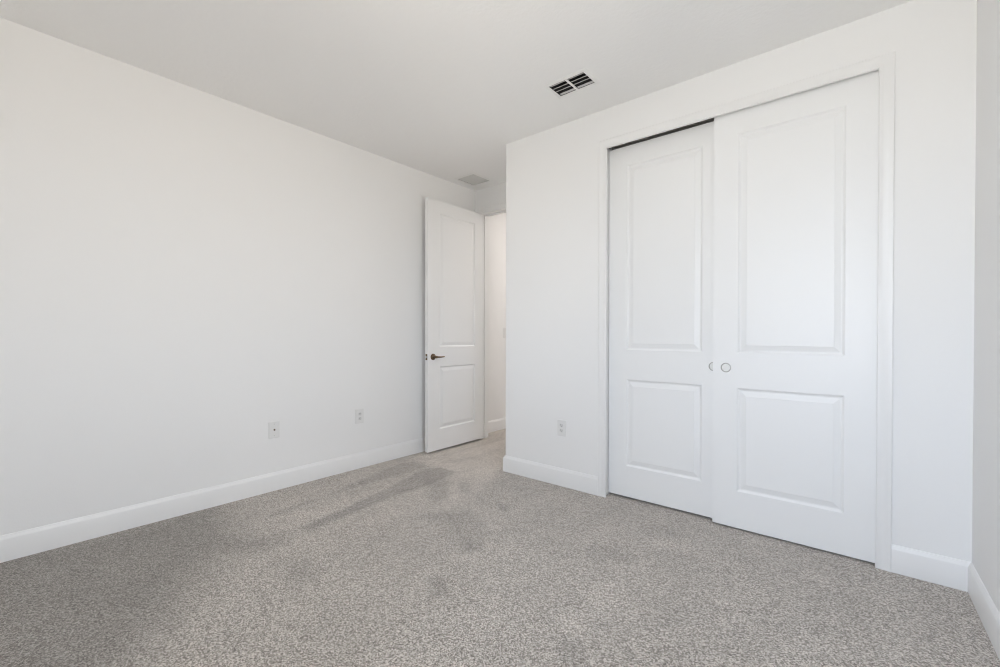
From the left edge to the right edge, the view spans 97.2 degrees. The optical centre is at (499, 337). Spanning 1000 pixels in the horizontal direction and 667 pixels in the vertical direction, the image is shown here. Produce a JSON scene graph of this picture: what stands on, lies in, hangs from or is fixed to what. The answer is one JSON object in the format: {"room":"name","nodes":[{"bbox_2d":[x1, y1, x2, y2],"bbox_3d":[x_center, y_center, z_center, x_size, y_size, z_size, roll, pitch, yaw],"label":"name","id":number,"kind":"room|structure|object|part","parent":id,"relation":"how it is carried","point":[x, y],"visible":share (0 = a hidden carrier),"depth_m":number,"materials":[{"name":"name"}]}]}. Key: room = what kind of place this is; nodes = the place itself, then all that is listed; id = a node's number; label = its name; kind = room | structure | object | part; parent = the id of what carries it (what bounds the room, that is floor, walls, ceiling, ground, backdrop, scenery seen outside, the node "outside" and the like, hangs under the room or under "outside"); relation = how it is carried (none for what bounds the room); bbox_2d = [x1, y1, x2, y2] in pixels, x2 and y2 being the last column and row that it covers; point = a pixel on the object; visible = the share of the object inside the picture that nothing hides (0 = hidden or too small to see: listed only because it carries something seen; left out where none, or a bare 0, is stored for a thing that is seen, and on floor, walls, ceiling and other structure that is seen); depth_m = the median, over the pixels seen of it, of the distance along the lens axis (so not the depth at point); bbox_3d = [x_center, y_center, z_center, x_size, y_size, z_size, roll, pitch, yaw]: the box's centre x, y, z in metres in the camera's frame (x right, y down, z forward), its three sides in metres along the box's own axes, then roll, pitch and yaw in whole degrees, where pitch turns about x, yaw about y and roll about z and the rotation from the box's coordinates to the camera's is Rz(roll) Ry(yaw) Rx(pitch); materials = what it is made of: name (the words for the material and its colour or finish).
{"room":"empty bedroom","nodes":[
{"label":"empty bedroom","id":0,"kind":"room"},
{"bbox_2d":[0,17,474,535],"bbox_3d":[-1.684,-0.242,3.304,0.120,2.740,4.250,0,1,40],"label":"wall","id":1,"kind":"structure","parent":0,"point":[186,271],"depth_m":2.78,"materials":[{"name":"white paint"}]},
{"bbox_2d":[0,437,424,562],"bbox_3d":[-1.596,1.062,3.316,0.014,0.133,4.130,0,1,40],"label":"baseboard","id":2,"kind":"structure","parent":1,"relation":"attached to","point":[15,545],"depth_m":2.79,"materials":[{"name":"white paint"}]},
{"bbox_2d":[269,421,279,438],"bbox_3d":[-1.657,0.681,3.239,0.016,0.122,0.078,0,1,40],"label":"wall jack","id":3,"kind":"object","parent":1,"relation":"attached to","point":[274,427],"visible":1,"depth_m":3.24,"materials":[{"name":"white plastic"}]},
{"bbox_2d":[356,409,363,423],"bbox_3d":[-1.205,0.679,3.786,0.009,0.122,0.078,0,1,40],"label":"electrical outlet","id":4,"kind":"object","parent":1,"relation":"attached to","point":[359,412],"visible":1,"depth_m":3.78,"materials":[{"name":"white plastic"}]},
{"bbox_2d":[0,0,912,190],"bbox_3d":[0.665,-1.617,3.038,4.050,0.020,6.870,0,1,40],"label":"ceiling","id":5,"kind":"structure","parent":0,"point":[438,88],"depth_m":2.47,"materials":[{"name":"white paint"}]},
{"bbox_2d":[454,172,492,185],"bbox_3d":[-0.273,-1.666,4.527,0.281,0.106,0.296,0,1,40],"label":"ceiling vent","id":6,"kind":"object","parent":5,"relation":"in","point":[473,179],"visible":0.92,"depth_m":4.52,"materials":[{"name":"white metal"}]},
{"bbox_2d":[543,68,600,98],"bbox_3d":[0.455,-1.683,2.797,0.302,0.165,0.198,0,1,40],"label":"ceiling vent","id":7,"kind":"object","parent":5,"relation":"in","point":[582,79],"visible":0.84,"depth_m":2.83,"materials":[{"name":"white metal"}]},
{"bbox_2d":[475,182,505,211],"bbox_3d":[0.148,-0.249,4.617,1.247,2.740,0.115,0,1,40],"label":"wall","id":8,"kind":"structure","parent":0,"point":[496,194],"depth_m":4.74,"materials":[{"name":"white paint"}]},
{"bbox_2d":[425,197,483,452],"bbox_3d":[-0.428,-0.115,4.498,0.106,2.432,0.818,0,1,39],"label":"door","id":9,"kind":"structure","parent":8,"relation":"in","point":[454,235],"depth_m":4.46,"materials":[{"name":"white paint"}]},
{"bbox_2d":[488,217,488,303],"bbox_3d":[0.185,-0.142,4.671,0.941,2.526,0.016,0,1,40],"label":"trim","id":10,"kind":"structure","parent":8,"relation":"attached to","point":[488,217],"depth_m":4.93,"materials":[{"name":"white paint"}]},
{"bbox_2d":[476,202,505,438],"bbox_3d":[0.101,-0.142,4.571,0.941,2.526,0.016,0,1,40],"label":"trim","id":11,"kind":"structure","parent":8,"relation":"attached to","point":[502,205],"depth_m":4.72,"materials":[{"name":"white paint"}]},
{"bbox_2d":[481,209,505,438],"bbox_3d":[0.143,-0.119,4.622,0.851,2.481,0.115,0,1,40],"label":"trim","id":12,"kind":"structure","parent":8,"relation":"attached to","point":[486,215],"depth_m":4.88,"materials":[{"name":"white paint"}]},
{"bbox_2d":[488,213,505,420],"bbox_3d":[0.421,-0.258,5.901,0.120,2.740,2.205,0,1,40],"label":"wall","id":13,"kind":"structure","parent":0,"point":[497,223],"depth_m":5.26,"materials":[{"name":"white paint"}]},
{"bbox_2d":[488,417,505,432],"bbox_3d":[0.475,1.046,5.873,0.014,0.133,2.190,0,1,40],"label":"baseboard","id":14,"kind":"structure","parent":13,"relation":"attached to","point":[498,424],"depth_m":5.26,"materials":[{"name":"white paint"}]},
{"bbox_2d":[0,429,999,666],"bbox_3d":[0.661,1.143,3.058,4.050,0.020,6.870,0,1,40],"label":"floor","id":15,"kind":"structure","parent":0,"point":[445,557],"depth_m":1.99,"materials":[{"name":"carpet"}]},
{"bbox_2d":[506,0,976,561],"bbox_3d":[1.163,-0.235,2.841,2.827,2.740,0.115,0,1,40],"label":"wall","id":16,"kind":"structure","parent":0,"point":[552,175],"depth_m":2.13,"materials":[{"name":"white paint"}]},
{"bbox_2d":[503,455,597,495],"bbox_3d":[0.593,1.062,3.705,0.877,0.133,0.725,0,1,40],"label":"baseboard","id":17,"kind":"structure","parent":16,"relation":"attached to","point":[578,481],"depth_m":3.39,"materials":[{"name":"white paint"}]},
{"bbox_2d":[557,419,565,436],"bbox_3d":[0.468,0.690,3.347,0.078,0.122,0.009,0,1,40],"label":"electrical outlet","id":18,"kind":"object","parent":16,"relation":"attached to","point":[561,424],"visible":1,"depth_m":3.35,"materials":[{"name":"white plastic"}]},
{"bbox_2d":[606,148,611,494],"bbox_3d":[1.340,-0.119,2.693,1.509,2.512,0.115,0,1,40],"label":"trim","id":19,"kind":"structure","parent":16,"relation":"attached to","point":[608,149],"depth_m":3.17,"materials":[{"name":"white paint"}]},
{"bbox_2d":[609,118,713,149],"bbox_3d":[1.346,-1.354,2.690,1.471,0.041,0.099,0,1,40],"label":"door track","id":20,"kind":"object","parent":16,"relation":"attached to","point":[711,119],"visible":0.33,"depth_m":2.94,"materials":[{"name":"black metal"}]},
{"bbox_2d":[608,121,713,517],"bbox_3d":[1.089,-0.106,2.940,0.765,2.454,0.038,0,1,40],"label":"door","id":21,"kind":"structure","parent":20,"relation":"hanging from","point":[661,189],"depth_m":2.92,"materials":[{"name":"white paint"}]},
{"bbox_3d":[1.321,0.181,2.725,0.057,0.057,0.004,0,1,40],"label":"finger pull","id":22,"kind":"part","parent":21,"relation":"part of","materials":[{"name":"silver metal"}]},
{"bbox_2d":[712,70,878,562],"bbox_3d":[1.601,-0.104,2.448,0.765,2.466,0.038,0,1,40],"label":"door","id":23,"kind":"structure","parent":20,"relation":"hanging from","point":[795,257],"depth_m":2.40,"materials":[{"name":"white paint"}]},
{"bbox_3d":[1.351,0.182,2.636,0.057,0.057,0.004,0,1,40],"label":"finger pull","id":24,"kind":"part","parent":23,"relation":"part of","materials":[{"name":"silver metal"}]},
{"bbox_2d":[598,51,895,571],"bbox_3d":[1.304,-0.123,2.638,1.569,2.519,0.016,0,1,40],"label":"trim","id":25,"kind":"structure","parent":16,"relation":"attached to","point":[885,64],"depth_m":2.17,"materials":[{"name":"white paint"}]},
{"bbox_2d":[891,544,970,591],"bbox_3d":[2.008,1.076,2.058,0.269,0.133,0.014,0,1,40],"label":"baseboard","id":26,"kind":"structure","parent":16,"relation":"attached to","point":[946,571],"depth_m":2.05,"materials":[{"name":"white paint"}]},
{"bbox_2d":[972,0,999,612],"bbox_3d":[1.067,-0.218,0.540,0.120,2.740,3.544,0,1,38],"label":"wall","id":27,"kind":"structure","parent":0,"point":[986,390],"depth_m":1.78,"materials":[{"name":"white paint"}]},
{"bbox_2d":[968,562,999,659],"bbox_3d":[1.051,1.085,0.639,0.014,0.133,3.420,0,1,38],"label":"baseboard","id":28,"kind":"structure","parent":27,"relation":"attached to","point":[989,615],"depth_m":1.74,"materials":[{"name":"white paint"}]}
]}

